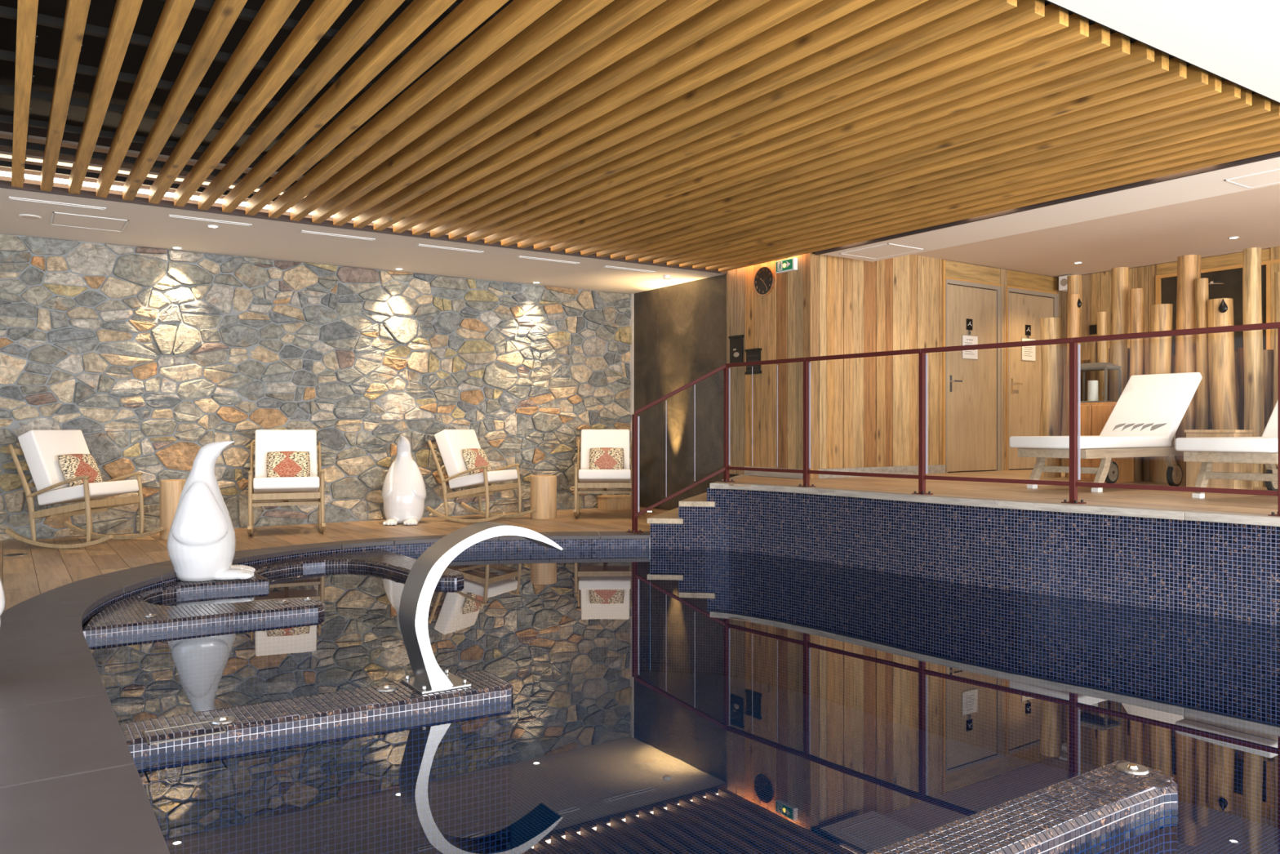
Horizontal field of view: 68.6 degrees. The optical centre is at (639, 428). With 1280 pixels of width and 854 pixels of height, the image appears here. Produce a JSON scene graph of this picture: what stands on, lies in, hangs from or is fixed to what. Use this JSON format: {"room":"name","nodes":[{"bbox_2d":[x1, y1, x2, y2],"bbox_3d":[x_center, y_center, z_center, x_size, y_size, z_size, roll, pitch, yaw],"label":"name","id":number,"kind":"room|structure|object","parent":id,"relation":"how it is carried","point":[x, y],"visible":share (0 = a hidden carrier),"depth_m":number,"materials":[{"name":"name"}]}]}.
{"room":"indoor swimming pool","nodes":[
{"label":"indoor swimming pool","id":0,"kind":"room"},
{"bbox_2d":[0,233,631,542],"bbox_3d":[-4.592,-0.295,9.889,10.720,3.110,0.299,0,0,-34],"label":"wall","id":1,"kind":"structure","parent":0,"point":[157,356],"depth_m":10.26,"materials":[{"name":"stone"}]},
{"bbox_2d":[0,506,668,611],"bbox_3d":[-0.893,1.140,4.447,10.720,0.160,13.160,0,0,-34],"label":"floor","id":2,"kind":"structure","parent":0,"point":[43,569],"depth_m":8.76,"materials":[{"name":"brown wood"}]},
{"bbox_2d":[4,429,164,548],"bbox_3d":[-5.071,0.538,8.605,1.062,1.044,0.715,0,0,10],"label":"rocking chair","id":3,"kind":"object","parent":2,"relation":"on","point":[41,449],"visible":0.97,"depth_m":8.37,"materials":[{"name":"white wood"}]},
{"bbox_2d":[17,429,89,491],"bbox_3d":[-5.345,0.304,8.653,0.170,0.570,0.600,-23,-4,9],"label":"cushion","id":4,"kind":"object","parent":3,"relation":"on","point":[41,449],"depth_m":8.42,"materials":[{"name":"white fabric"}]},
{"bbox_2d":[57,453,102,486],"bbox_3d":[-5.151,0.388,8.639,0.186,0.299,0.420,0,0,10],"label":"cushion","id":5,"kind":"object","parent":3,"relation":"on","point":[72,465],"visible":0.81,"depth_m":8.57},
{"bbox_2d":[36,479,138,505],"bbox_3d":[-5.049,0.587,8.601,0.555,0.115,0.616,-11,-2,10],"label":"seat cushion","id":6,"kind":"object","parent":3,"relation":"on","point":[61,494],"depth_m":8.35,"materials":[{"name":"white fabric"}]},
{"bbox_2d":[160,479,186,539],"bbox_3d":[-4.508,0.780,9.052,0.230,0.560,0.230,0,0,-34],"label":"stool","id":7,"kind":"object","parent":2,"relation":"on","point":[171,490],"visible":0.73,"depth_m":8.95,"materials":[{"name":"brown wood"}]},
{"bbox_2d":[247,429,325,534],"bbox_3d":[-3.593,0.538,9.534,0.715,1.044,1.062,0,0,-21],"label":"rocking chair","id":8,"kind":"object","parent":2,"relation":"on","point":[282,489],"visible":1,"depth_m":9.60,"materials":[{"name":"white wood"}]},
{"bbox_2d":[254,429,317,477],"bbox_3d":[-3.693,0.304,9.792,0.600,0.570,0.170,0,-23,-21],"label":"cushion","id":9,"kind":"object","parent":8,"relation":"on","point":[266,440],"depth_m":9.76,"materials":[{"name":"white fabric"}]},
{"bbox_2d":[253,476,319,493],"bbox_3d":[-3.585,0.587,9.513,0.616,0.115,0.555,0,-10,-21],"label":"seat cushion","id":10,"kind":"object","parent":8,"relation":"on","point":[277,484],"depth_m":9.29,"materials":[{"name":"white fabric"}]},
{"bbox_2d":[266,451,310,477],"bbox_3d":[-3.605,0.388,9.620,0.420,0.299,0.186,0,0,-21],"label":"cushion","id":11,"kind":"object","parent":8,"relation":"on","point":[279,464],"visible":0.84,"depth_m":9.58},
{"bbox_2d":[0,531,650,853],"bbox_3d":[-1.475,1.076,3.869,4.303,0.040,11.195,0,0,-6],"label":"pool coping","id":12,"kind":"object","parent":2,"relation":"on","point":[71,783],"visible":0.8,"depth_m":3.29,"materials":[{"name":"stone"}]},
{"bbox_2d":[0,577,5,628],"bbox_3d":[-2.856,0.542,3.706,0.516,1.027,0.602,0,0,1],"label":"statue","id":13,"kind":"object","parent":12,"relation":"on","point":[2,601],"visible":1,"depth_m":3.85,"materials":[{"name":"ceramic"}]},
{"bbox_2d":[381,435,426,525],"bbox_3d":[-2.638,0.572,10.454,0.490,0.976,0.572,0,0,-6],"label":"statue","id":14,"kind":"object","parent":2,"relation":"on","point":[403,495],"visible":1,"depth_m":10.37,"materials":[{"name":"ceramic"}]},
{"bbox_2d":[426,429,536,522],"bbox_3d":[-1.827,0.538,10.851,1.062,1.044,0.715,0,0,25],"label":"rocking chair","id":15,"kind":"object","parent":2,"relation":"on","point":[451,443],"visible":0.98,"depth_m":10.70,"materials":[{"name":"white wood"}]},
{"bbox_2d":[434,429,480,477],"bbox_3d":[-2.079,0.304,10.967,0.170,0.570,0.600,-25,-10,23],"label":"cushion","id":16,"kind":"object","parent":15,"relation":"on","point":[451,443],"depth_m":10.73,"materials":[{"name":"white fabric"}]},
{"bbox_2d":[462,448,491,474],"bbox_3d":[-1.895,0.388,10.904,0.186,0.299,0.420,0,0,25],"label":"cushion","id":17,"kind":"object","parent":15,"relation":"on","point":[473,457],"visible":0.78,"depth_m":10.81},
{"bbox_2d":[448,469,517,488],"bbox_3d":[-1.807,0.587,10.841,0.555,0.115,0.616,-12,-5,24],"label":"seat cushion","id":18,"kind":"object","parent":15,"relation":"on","point":[467,479],"depth_m":10.62,"materials":[{"name":"white fabric"}]},
{"bbox_2d":[530,475,556,519],"bbox_3d":[-1.141,0.810,11.073,0.310,0.500,0.310,0,0,-34],"label":"stool","id":19,"kind":"object","parent":2,"relation":"on","point":[543,487],"visible":1,"depth_m":10.94,"materials":[{"name":"brown wood"}]},
{"bbox_2d":[573,429,631,516],"bbox_3d":[-0.421,0.538,11.286,0.715,1.044,1.062,0,0,-1],"label":"rocking chair","id":20,"kind":"object","parent":2,"relation":"on","point":[584,477],"visible":0.7,"depth_m":11.41,"materials":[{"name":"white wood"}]},
{"bbox_2d":[577,469,631,482],"bbox_3d":[-0.421,0.587,11.263,0.616,0.115,0.555,0,-11,-1],"label":"seat cushion","id":21,"kind":"object","parent":20,"relation":"on","point":[584,475],"depth_m":10.99,"materials":[{"name":"white fabric"}]},
{"bbox_2d":[580,429,630,469],"bbox_3d":[-0.427,0.304,11.563,0.600,0.570,0.170,0,-23,-1],"label":"cushion","id":22,"kind":"object","parent":20,"relation":"on","point":[590,438],"depth_m":11.53,"materials":[{"name":"white fabric"}]},
{"bbox_2d":[589,447,623,469],"bbox_3d":[-0.403,0.388,11.370,0.420,0.299,0.186,0,0,-1],"label":"cushion","id":23,"kind":"object","parent":20,"relation":"on","point":[601,458],"visible":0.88,"depth_m":11.33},
{"bbox_2d":[596,493,631,511],"bbox_3d":[-0.313,0.970,12.240,0.420,0.180,0.280,0,0,-34],"label":"wooden box","id":24,"kind":"object","parent":2,"relation":"on","point":[607,502],"visible":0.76,"depth_m":12.13,"materials":[{"name":"brown wood"}]},
{"bbox_2d":[85,548,1279,853],"bbox_3d":[0.984,1.190,4.898,6.468,0.001,10.197,0,0,-34],"label":"pool water","id":25,"kind":"object","parent":2,"relation":"in","point":[664,700],"visible":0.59,"depth_m":3.95,"materials":[{"name":"liquid"}]},
{"bbox_2d":[647,474,748,524],"bbox_3d":[0.740,0.798,10.301,0.719,0.523,2.403,0,0,16],"label":"staircase","id":26,"kind":"structure","parent":2,"relation":"on","point":[670,517],"depth_m":9.24,"materials":[{"name":"stone"}]},
{"bbox_2d":[81,537,648,631],"bbox_3d":[-1.269,1.745,3.892,3.832,1.330,10.505,0,0,-6],"label":"wall","id":27,"kind":"structure","parent":0,"point":[498,544],"depth_m":8.95,"materials":[{"name":"tile"}]},
{"bbox_2d":[0,0,1279,293],"bbox_3d":[1.208,-2.118,5.874,15.800,0.585,13.560,0,0,-34],"label":"ceiling","id":28,"kind":"structure","parent":0,"point":[724,135],"depth_m":5.79,"materials":[{"name":"brown wood"}]},
{"bbox_2d":[18,213,41,219],"bbox_3d":[-5.271,-1.825,8.107,0.169,0.010,0.169,0,0,-34],"label":"ceiling speaker","id":29,"kind":"object","parent":28,"relation":"attached to","point":[23,215],"visible":1,"depth_m":8.08,"materials":[{"name":"white plastic"}]},
{"bbox_2d":[20,215,39,219],"bbox_3d":[-5.271,-1.821,8.107,0.135,0.002,0.135,0,0,-34],"label":"grille","id":30,"kind":"object","parent":29,"relation":"attached to","point":[34,217],"depth_m":8.10,"materials":[{"name":"beige paint"}]},
{"bbox_2d":[8,196,106,210],"bbox_3d":[-4.731,-1.826,7.630,0.670,0.008,0.070,0,0,-34],"label":"air slot","id":31,"kind":"object","parent":28,"relation":"attached to","point":[10,197],"visible":1,"depth_m":7.62,"materials":[{"name":"white plastic"}]},
{"bbox_2d":[49,212,128,231],"bbox_3d":[-4.895,-1.827,8.335,0.570,0.006,0.570,0,0,-34],"label":"ceiling hatch","id":32,"kind":"object","parent":28,"relation":"attached to","point":[60,219],"visible":1,"depth_m":8.33,"materials":[{"name":"paint"}]},
{"bbox_2d":[0,170,373,222],"bbox_3d":[-1.973,-1.935,9.087,7.110,0.036,0.036,0,0,-34],"label":"led strip","id":33,"kind":"object","parent":28,"relation":"attached to","point":[2,173],"visible":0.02,"depth_m":7.46,"materials":[{"name":"beige"}]},
{"bbox_2d":[168,214,252,226],"bbox_3d":[-3.777,-1.826,8.254,0.670,0.008,0.070,0,0,-34],"label":"air slot","id":34,"kind":"object","parent":28,"relation":"attached to","point":[169,215],"visible":1,"depth_m":8.25,"materials":[{"name":"white plastic"}]},
{"bbox_2d":[299,230,375,240],"bbox_3d":[-2.862,-1.826,8.900,0.690,0.008,0.070,0,0,-34],"label":"air slot","id":35,"kind":"object","parent":28,"relation":"attached to","point":[301,231],"visible":1,"depth_m":8.89,"materials":[{"name":"white plastic"}]},
{"bbox_2d":[416,244,483,253],"bbox_3d":[-1.928,-1.826,9.546,0.700,0.008,0.070,0,0,-34],"label":"air slot","id":36,"kind":"object","parent":28,"relation":"attached to","point":[420,245],"visible":1,"depth_m":9.54,"materials":[{"name":"white plastic"}]},
{"bbox_2d":[516,255,579,264],"bbox_3d":[-0.991,-1.826,10.195,0.740,0.008,0.070,0,0,-34],"label":"air slot","id":37,"kind":"object","parent":28,"relation":"attached to","point":[520,256],"visible":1,"depth_m":10.19,"materials":[{"name":"white plastic"}]},
{"bbox_2d":[602,265,655,272],"bbox_3d":[-0.123,-1.826,10.786,0.680,0.008,0.070,0,0,-34],"label":"air slot","id":38,"kind":"object","parent":28,"relation":"attached to","point":[606,266],"visible":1,"depth_m":10.77,"materials":[{"name":"white plastic"}]},
{"bbox_2d":[840,243,924,259],"bbox_3d":[2.501,-1.827,9.709,0.550,0.006,0.650,0,0,-34],"label":"ceiling hatch","id":39,"kind":"object","parent":28,"relation":"attached to","point":[886,250],"visible":1,"depth_m":9.67,"materials":[{"name":"paint"}]},
{"bbox_2d":[1224,168,1279,188],"bbox_3d":[4.670,-1.827,6.739,0.400,0.006,0.700,0,0,-34],"label":"ceiling hatch","id":40,"kind":"object","parent":28,"relation":"attached to","point":[1269,177],"visible":1,"depth_m":6.90,"materials":[{"name":"white plastic"}]},
{"bbox_2d":[633,252,818,510],"bbox_3d":[0.871,-0.540,11.509,0.224,3.600,3.660,0,0,-34],"label":"wall","id":41,"kind":"structure","parent":0,"point":[680,330],"depth_m":11.24,"materials":[{"name":"paint"}]},
{"bbox_2d":[0,130,328,198],"bbox_3d":[-1.835,-2.092,8.884,7.150,0.055,0.560,0,0,-34],"label":"trim","id":42,"kind":"structure","parent":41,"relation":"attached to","point":[4,135],"depth_m":7.26,"materials":[{"name":"beige paint"}]},
{"bbox_2d":[0,122,551,247],"bbox_3d":[-2.023,-2.100,9.162,7.150,0.480,0.030,0,0,-34],"label":"strip light","id":43,"kind":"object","parent":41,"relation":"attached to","point":[3,126],"depth_m":7.57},
{"bbox_2d":[630,293,633,494],"bbox_3d":[-0.108,-0.385,12.790,0.022,2.890,0.080,0,0,-34],"label":"trim","id":44,"kind":"structure","parent":41,"relation":"attached to","point":[632,295],"depth_m":12.77,"materials":[{"name":"white paint"}]},
{"bbox_2d":[0,151,1279,274],"bbox_3d":[-0.185,-1.860,6.500,7.200,0.080,6.240,0,0,-34],"label":"trim","id":45,"kind":"structure","parent":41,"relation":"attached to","point":[3,184],"depth_m":7.96,"materials":[{"name":"metal"}]},
{"bbox_2d":[728,334,743,363],"bbox_3d":[1.119,-0.905,10.909,0.035,0.340,0.239,0,0,-34],"label":"board","id":46,"kind":"object","parent":41,"relation":"attached to","point":[735,341],"visible":0.97,"depth_m":10.90,"materials":[{"name":"metal"}]},
{"bbox_2d":[745,347,761,374],"bbox_3d":[1.288,-0.757,10.661,0.035,0.285,0.249,0,0,-34],"label":"board","id":47,"kind":"object","parent":41,"relation":"attached to","point":[753,354],"visible":0.83,"depth_m":10.65,"materials":[{"name":"metal"}]},
{"bbox_2d":[754,266,775,295],"bbox_3d":[1.392,-1.646,10.506,0.037,0.320,0.320,0,0,-34],"label":"wall clock","id":48,"kind":"object","parent":41,"relation":"attached to","point":[764,279],"visible":1,"depth_m":10.48,"materials":[{"name":"black metal"}]},
{"bbox_2d":[744,466,803,478],"bbox_3d":[1.482,0.490,10.389,0.019,0.100,0.980,0,0,-34],"label":"baseboard","id":49,"kind":"structure","parent":41,"relation":"attached to","point":[780,474],"depth_m":10.37,"materials":[{"name":"grey wood"}]},
{"bbox_2d":[775,257,797,273],"bbox_3d":[1.589,-1.765,10.191,0.064,0.130,0.290,0,0,-34],"label":"exit sign","id":50,"kind":"object","parent":41,"relation":"attached to","point":[788,264],"visible":1,"depth_m":10.15,"materials":[{"name":"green plastic"}]},
{"bbox_2d":[818,254,1060,472],"bbox_3d":[3.826,-0.640,11.540,5.100,3.400,0.210,0,0,-34],"label":"wall","id":51,"kind":"structure","parent":0,"point":[868,406],"depth_m":10.72,"materials":[{"name":"brown wood"}]},
{"bbox_2d":[818,464,945,478],"bbox_3d":[2.700,0.490,10.630,2.305,0.100,0.039,0,0,-34],"label":"baseboard","id":52,"kind":"structure","parent":51,"relation":"attached to","point":[936,468],"depth_m":10.69,"materials":[{"name":"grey wood"}]},
{"bbox_2d":[945,278,1002,472],"bbox_3d":[4.148,-0.630,11.609,1.090,2.340,0.087,0,0,-34],"label":"door","id":53,"kind":"structure","parent":51,"relation":"in","point":[973,388],"depth_m":11.61,"materials":[{"name":"laminate"}]},
{"bbox_2d":[966,318,972,330],"bbox_3d":[4.062,-1.277,11.560,0.116,0.136,0.010,0,0,-34],"label":"sign","id":54,"kind":"object","parent":53,"relation":"attached to","point":[969,322],"visible":1,"depth_m":11.56,"materials":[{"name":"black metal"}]},
{"bbox_2d":[961,334,977,359],"bbox_3d":[4.071,-0.996,11.566,0.310,0.300,0.010,0,0,-34],"label":"paper notice","id":55,"kind":"object","parent":53,"relation":"attached to","point":[966,340],"visible":0.77,"depth_m":11.56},
{"bbox_2d":[945,276,1057,470],"bbox_3d":[4.644,-0.642,11.981,2.330,2.365,0.040,0,0,-34],"label":"trim","id":56,"kind":"structure","parent":51,"relation":"attached to","point":[947,277],"depth_m":11.99,"materials":[{"name":"brown wood"}]},
{"bbox_2d":[1008,287,1058,470],"bbox_3d":[5.167,-0.630,12.302,1.105,2.340,0.087,0,0,-34],"label":"door","id":57,"kind":"structure","parent":51,"relation":"in","point":[1024,377],"depth_m":12.21,"materials":[{"name":"laminate"}]},
{"bbox_2d":[1025,324,1031,335],"bbox_3d":[5.067,-1.278,12.243,0.116,0.136,0.010,0,0,-34],"label":"sign","id":58,"kind":"object","parent":57,"relation":"attached to","point":[1028,327],"visible":1,"depth_m":12.24,"materials":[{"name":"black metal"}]},
{"bbox_2d":[1021,337,1035,361],"bbox_3d":[5.076,-1.025,12.249,0.310,0.300,0.010,0,0,-34],"label":"paper notice","id":59,"kind":"object","parent":57,"relation":"attached to","point":[1028,353],"visible":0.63,"depth_m":12.24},
{"bbox_2d":[650,487,1279,625],"bbox_3d":[3.482,1.498,6.070,0.491,1.825,9.313,0,0,-43],"label":"wall","id":60,"kind":"structure","parent":0,"point":[1231,571],"depth_m":6.86,"materials":[{"name":"tile"}]},
{"bbox_2d":[728,469,1277,515],"bbox_3d":[5.457,0.800,7.796,6.210,0.520,9.964,0,0,-34],"label":"floor","id":61,"kind":"structure","parent":0,"point":[1157,499],"depth_m":8.05,"materials":[{"name":"brown wood"}]},
{"bbox_2d":[710,482,1279,526],"bbox_3d":[3.696,0.563,5.901,0.295,0.054,8.867,0,0,-41],"label":"platform edge","id":62,"kind":"object","parent":61,"relation":"on","point":[1153,513],"visible":0.98,"depth_m":6.76,"materials":[{"name":"beige stone"}]},
{"bbox_2d":[626,321,1279,533],"bbox_3d":[2.611,0.204,7.282,7.067,1.704,0.731,0,0,45],"label":"railing","id":63,"kind":"object","parent":62,"relation":"on","point":[1074,348],"visible":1,"depth_m":7.62,"materials":[{"name":"metal"}]},
{"bbox_2d":[1039,317,1063,477],"bbox_3d":[4.545,-0.335,10.363,0.235,1.750,0.238,0,0,-34],"label":"log","id":64,"kind":"object","parent":61,"relation":"on","point":[1052,358],"visible":0.76,"depth_m":10.27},
{"bbox_2d":[1064,360,1066,476],"bbox_3d":[4.817,-0.106,10.419,0.182,1.291,0.182,0,0,-34],"label":"log","id":65,"kind":"object","parent":61,"relation":"on","point":[1065,361],"visible":0.09,"depth_m":10.43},
{"bbox_2d":[1066,293,1080,478],"bbox_3d":[4.649,-0.445,10.057,0.143,1.970,0.143,0,0,-34],"label":"log","id":66,"kind":"object","parent":61,"relation":"on","point":[1073,311],"visible":0.4,"depth_m":10.03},
{"bbox_2d":[1066,275,1082,477],"bbox_3d":[4.732,-0.560,10.227,0.158,2.200,0.154,0,0,-34],"label":"log","id":67,"kind":"object","parent":61,"relation":"on","point":[1073,282],"visible":0.28,"depth_m":10.17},
{"bbox_2d":[1080,360,1090,400],"bbox_3d":[4.912,-0.102,10.277,0.181,1.284,0.180,0,0,-34],"label":"log","id":68,"kind":"object","parent":61,"relation":"on","point":[1087,373],"visible":0.08,"depth_m":10.22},
{"bbox_2d":[1089,341,1097,380],"bbox_3d":[4.870,-0.190,10.023,0.111,1.460,0.112,0,0,-34],"label":"log","id":69,"kind":"object","parent":61,"relation":"on","point":[1093,345],"visible":0.12,"depth_m":9.99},
{"bbox_2d":[1096,311,1108,400],"bbox_3d":[4.871,-0.340,9.883,0.107,1.760,0.108,0,0,-34],"label":"log","id":70,"kind":"object","parent":61,"relation":"on","point":[1101,317],"visible":0.4,"depth_m":9.84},
{"bbox_2d":[1008,372,1202,492],"bbox_3d":[4.279,0.006,8.553,2.072,1.067,0.664,0,0,-34],"label":"sun lounger","id":71,"kind":"object","parent":61,"relation":"on","point":[1144,421],"visible":0.89,"depth_m":8.61,"materials":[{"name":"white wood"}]},
{"bbox_2d":[1008,435,1171,448],"bbox_3d":[4.042,0.122,8.392,1.500,0.100,0.660,0,0,-34],"label":"seat cushion","id":72,"kind":"object","parent":71,"relation":"on","point":[1019,442],"depth_m":8.07,"materials":[{"name":"white fabric"}]},
{"bbox_2d":[1099,372,1202,440],"bbox_3d":[4.865,-0.191,8.952,0.085,0.880,0.660,49,-25,-24],"label":"cushion","id":73,"kind":"object","parent":71,"relation":"on","point":[1155,404],"depth_m":8.90,"materials":[{"name":"white fabric"}]},
{"bbox_2d":[1077,401,1133,482],"bbox_3d":[4.690,0.140,9.546,0.332,0.800,0.500,0,0,-34],"label":"storage cabinet","id":74,"kind":"object","parent":61,"relation":"on","point":[1094,416],"visible":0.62,"depth_m":9.42,"materials":[{"name":"orange wood"}]},
{"bbox_2d":[1068,362,1121,402],"bbox_3d":[4.641,-0.460,9.573,0.284,0.400,0.410,0,0,-34],"label":"lantern","id":75,"kind":"object","parent":74,"relation":"on","point":[1105,366],"visible":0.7,"depth_m":9.48,"materials":[{"name":"wood"}]},
{"bbox_2d":[1087,380,1097,400],"bbox_3d":[4.631,-0.388,9.590,0.100,0.225,0.100,0,0,-34],"label":"candle","id":76,"kind":"object","parent":75,"relation":"in","point":[1092,385],"visible":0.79,"depth_m":9.55,"materials":[{"name":"beige wax"}]},
{"bbox_2d":[1107,347,1110,400],"bbox_3d":[5.089,-0.157,10.021,0.186,1.394,0.177,0,0,-34],"label":"log","id":77,"kind":"object","parent":61,"relation":"on","point":[1108,389],"visible":0.05,"depth_m":10.02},
{"bbox_2d":[1109,266,1128,400],"bbox_3d":[5.015,-0.565,9.805,0.188,2.210,0.188,0,0,-34],"label":"log","id":78,"kind":"object","parent":61,"relation":"on","point":[1120,275],"visible":0.49,"depth_m":9.75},
{"bbox_2d":[1127,347,1129,382],"bbox_3d":[5.187,-0.150,9.873,0.194,1.379,0.192,0,0,-34],"label":"log","id":79,"kind":"object","parent":61,"relation":"on","point":[1128,348],"visible":0.04,"depth_m":9.83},
{"bbox_2d":[1128,288,1143,481],"bbox_3d":[5.072,-0.440,9.586,0.134,1.960,0.131,0,0,-34],"label":"log","id":80,"kind":"object","parent":61,"relation":"on","point":[1136,295],"visible":0.53,"depth_m":9.54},
{"bbox_2d":[1142,337,1150,481],"bbox_3d":[5.188,-0.200,9.556,0.100,1.480,0.101,0,0,-34],"label":"log","id":81,"kind":"object","parent":61,"relation":"on","point":[1146,464],"visible":0.2,"depth_m":9.53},
{"bbox_2d":[1148,303,1173,482],"bbox_3d":[5.209,-0.345,9.379,0.227,1.770,0.228,0,0,-34],"label":"log","id":82,"kind":"object","parent":61,"relation":"on","point":[1161,314],"visible":0.43,"depth_m":9.31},
{"bbox_2d":[1171,355,1177,462],"bbox_3d":[5.434,-0.097,9.511,0.162,1.273,0.162,0,0,-34],"label":"log","id":83,"kind":"object","parent":61,"relation":"on","point":[1173,357],"visible":0.02,"depth_m":9.46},
{"bbox_2d":[1174,254,1200,483],"bbox_3d":[5.400,-0.575,9.236,0.232,2.230,0.232,0,0,-34],"label":"log","id":84,"kind":"object","parent":61,"relation":"on","point":[1188,266],"visible":0.47,"depth_m":9.16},
{"bbox_2d":[1195,278,1209,429],"bbox_3d":[5.430,-0.450,9.057,0.122,1.980,0.124,0,0,-34],"label":"log","id":85,"kind":"object","parent":61,"relation":"on","point":[1202,290],"visible":0.67,"depth_m":9.01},
{"bbox_2d":[1184,429,1254,489],"bbox_3d":[5.106,0.278,8.269,0.360,0.525,0.420,0,0,-34],"label":"side table","id":86,"kind":"object","parent":61,"relation":"on","point":[1193,468],"visible":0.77,"depth_m":8.14,"materials":[{"name":"brown wood"}]},
{"bbox_2d":[1207,297,1239,429],"bbox_3d":[5.534,-0.340,8.862,0.241,1.760,0.311,0,0,-34],"label":"log","id":87,"kind":"object","parent":61,"relation":"on","point":[1221,359],"visible":0.72,"depth_m":8.81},
{"bbox_2d":[1218,298,1227,312],"bbox_3d":[5.474,-1.145,8.791,0.084,0.130,0.080,0,0,-34],"label":"hook","id":88,"kind":"object","parent":87,"relation":"attached to","point":[1223,308],"visible":1,"depth_m":8.77,"materials":[{"name":"black metal"}]},
{"bbox_2d":[1174,400,1277,498],"bbox_3d":[5.071,0.006,7.387,2.072,1.067,0.664,0,0,-34],"label":"sun lounger","id":89,"kind":"object","parent":61,"relation":"on","point":[1264,449],"visible":0.88,"depth_m":6.94,"materials":[{"name":"wood"}]},
{"bbox_2d":[1174,436,1277,453],"bbox_3d":[4.835,0.122,7.226,1.500,0.100,0.660,0,0,-34],"label":"seat cushion","id":90,"kind":"object","parent":89,"relation":"on","point":[1223,444],"depth_m":6.81,"materials":[{"name":"white fabric"}]},
{"bbox_2d":[1262,400,1277,436],"bbox_3d":[5.658,-0.191,7.785,0.085,0.880,0.660,49,-25,-24],"label":"cushion","id":91,"kind":"object","parent":89,"relation":"on","point":[1271,428],"depth_m":7.89,"materials":[{"name":"white fabric"}]},
{"bbox_2d":[1234,351,1239,413],"bbox_3d":[5.717,-0.099,9.094,0.164,1.279,0.165,0,0,-34],"label":"log","id":92,"kind":"object","parent":61,"relation":"on","point":[1235,352],"visible":0.13,"depth_m":9.03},
{"bbox_2d":[1237,346,1244,429],"bbox_3d":[5.809,-0.114,8.965,0.172,1.308,0.174,0,0,-34],"label":"log","id":93,"kind":"object","parent":61,"relation":"on","point":[1240,350],"visible":0.13,"depth_m":8.95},
{"bbox_2d":[1242,247,1264,486],"bbox_3d":[5.681,-0.560,8.687,0.166,2.200,0.167,0,0,-34],"label":"log","id":94,"kind":"object","parent":61,"relation":"on","point":[1254,385],"visible":0.77,"depth_m":8.63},
{"bbox_2d":[1262,349,1274,485],"bbox_3d":[5.896,-0.097,8.838,0.147,1.273,0.149,0,0,-34],"label":"log","id":95,"kind":"object","parent":61,"relation":"on","point":[1268,355],"visible":0.22,"depth_m":8.77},
{"bbox_2d":[1272,271,1279,466],"bbox_3d":[5.862,-0.440,8.562,0.138,1.960,0.137,0,0,-34],"label":"log","id":96,"kind":"object","parent":61,"relation":"on","point":[1277,275],"visible":0.46,"depth_m":8.55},
{"bbox_2d":[911,183,1279,277],"bbox_3d":[5.584,-2.050,9.682,4.280,0.030,5.060,0,0,-34],"label":"ceiling","id":97,"kind":"structure","parent":0,"point":[1203,227],"depth_m":10.17,"materials":[{"name":"beige paint"}]},
{"bbox_2d":[1060,246,1279,466],"bbox_3d":[8.514,-0.640,8.747,0.285,3.400,10.100,0,0,-34],"label":"wall","id":98,"kind":"structure","parent":0,"point":[1096,286],"depth_m":11.92,"materials":[{"name":"brown wood"}]},
{"bbox_2d":[1058,275,1068,291],"bbox_3d":[5.699,-1.925,12.480,0.204,0.190,0.160,0,0,-34],"label":"wall speaker","id":99,"kind":"object","parent":98,"relation":"attached to","point":[1062,279],"visible":0.56,"depth_m":12.44,"materials":[{"name":"white plastic"}]},
{"bbox_2d":[1089,324,1097,334],"bbox_3d":[5.948,-1.289,12.274,0.035,0.120,0.120,0,0,-34],"label":"switch box","id":100,"kind":"object","parent":98,"relation":"attached to","point":[1093,328],"visible":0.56,"depth_m":12.27,"materials":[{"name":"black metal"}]},
{"bbox_2d":[1155,258,1279,390],"bbox_3d":[7.086,-0.675,10.630,0.050,2.430,2.420,0,0,-34],"label":"window","id":101,"kind":"structure","parent":98,"relation":"in","point":[1232,275],"depth_m":10.93,"materials":[{"name":"glass"}]},
{"bbox_2d":[1208,280,1228,288],"bbox_3d":[6.613,-1.691,10.867,0.338,0.102,0.407,0,0,17],"label":"shower head","id":102,"kind":"object","parent":98,"relation":"attached to","point":[1211,285],"visible":0.77,"depth_m":10.82},
{"label":"floor","id":103,"kind":"structure","parent":0,"visible":0},
{"bbox_2d":[83,549,463,639],"bbox_3d":[-2.732,1.760,7.005,2.623,1.299,2.499,0,0,-34],"label":"tiled ledge","id":104,"kind":"object","parent":103,"relation":"on","point":[126,616],"depth_m":5.98,"materials":[{"name":"tile"}]},
{"bbox_2d":[166,440,255,581],"bbox_3d":[-3.222,0.612,7.054,0.602,1.027,0.516,0,0,-20],"label":"statue","id":105,"kind":"object","parent":104,"relation":"on","point":[201,545],"visible":1,"depth_m":6.87,"materials":[{"name":"ceramic"}]},
{"bbox_2d":[119,670,513,758],"bbox_3d":[-1.270,1.760,3.840,1.540,1.299,0.354,0,0,-32],"label":"tiled ledge","id":106,"kind":"object","parent":103,"relation":"on","point":[362,704],"depth_m":3.74,"materials":[{"name":"tile"}]},
{"bbox_2d":[398,521,562,693],"bbox_3d":[-0.712,0.781,4.256,0.718,0.688,0.250,0,0,-34],"label":"spout","id":107,"kind":"object","parent":106,"relation":"on","point":[423,578],"visible":1,"depth_m":4.07,"materials":[{"name":"metal"}]},
{"bbox_2d":[866,759,1177,853],"bbox_3d":[0.906,1.760,2.559,1.975,1.299,0.255,0,0,-34],"label":"tiled ledge","id":108,"kind":"object","parent":103,"relation":"on","point":[1063,815],"depth_m":2.74,"materials":[{"name":"tile"}]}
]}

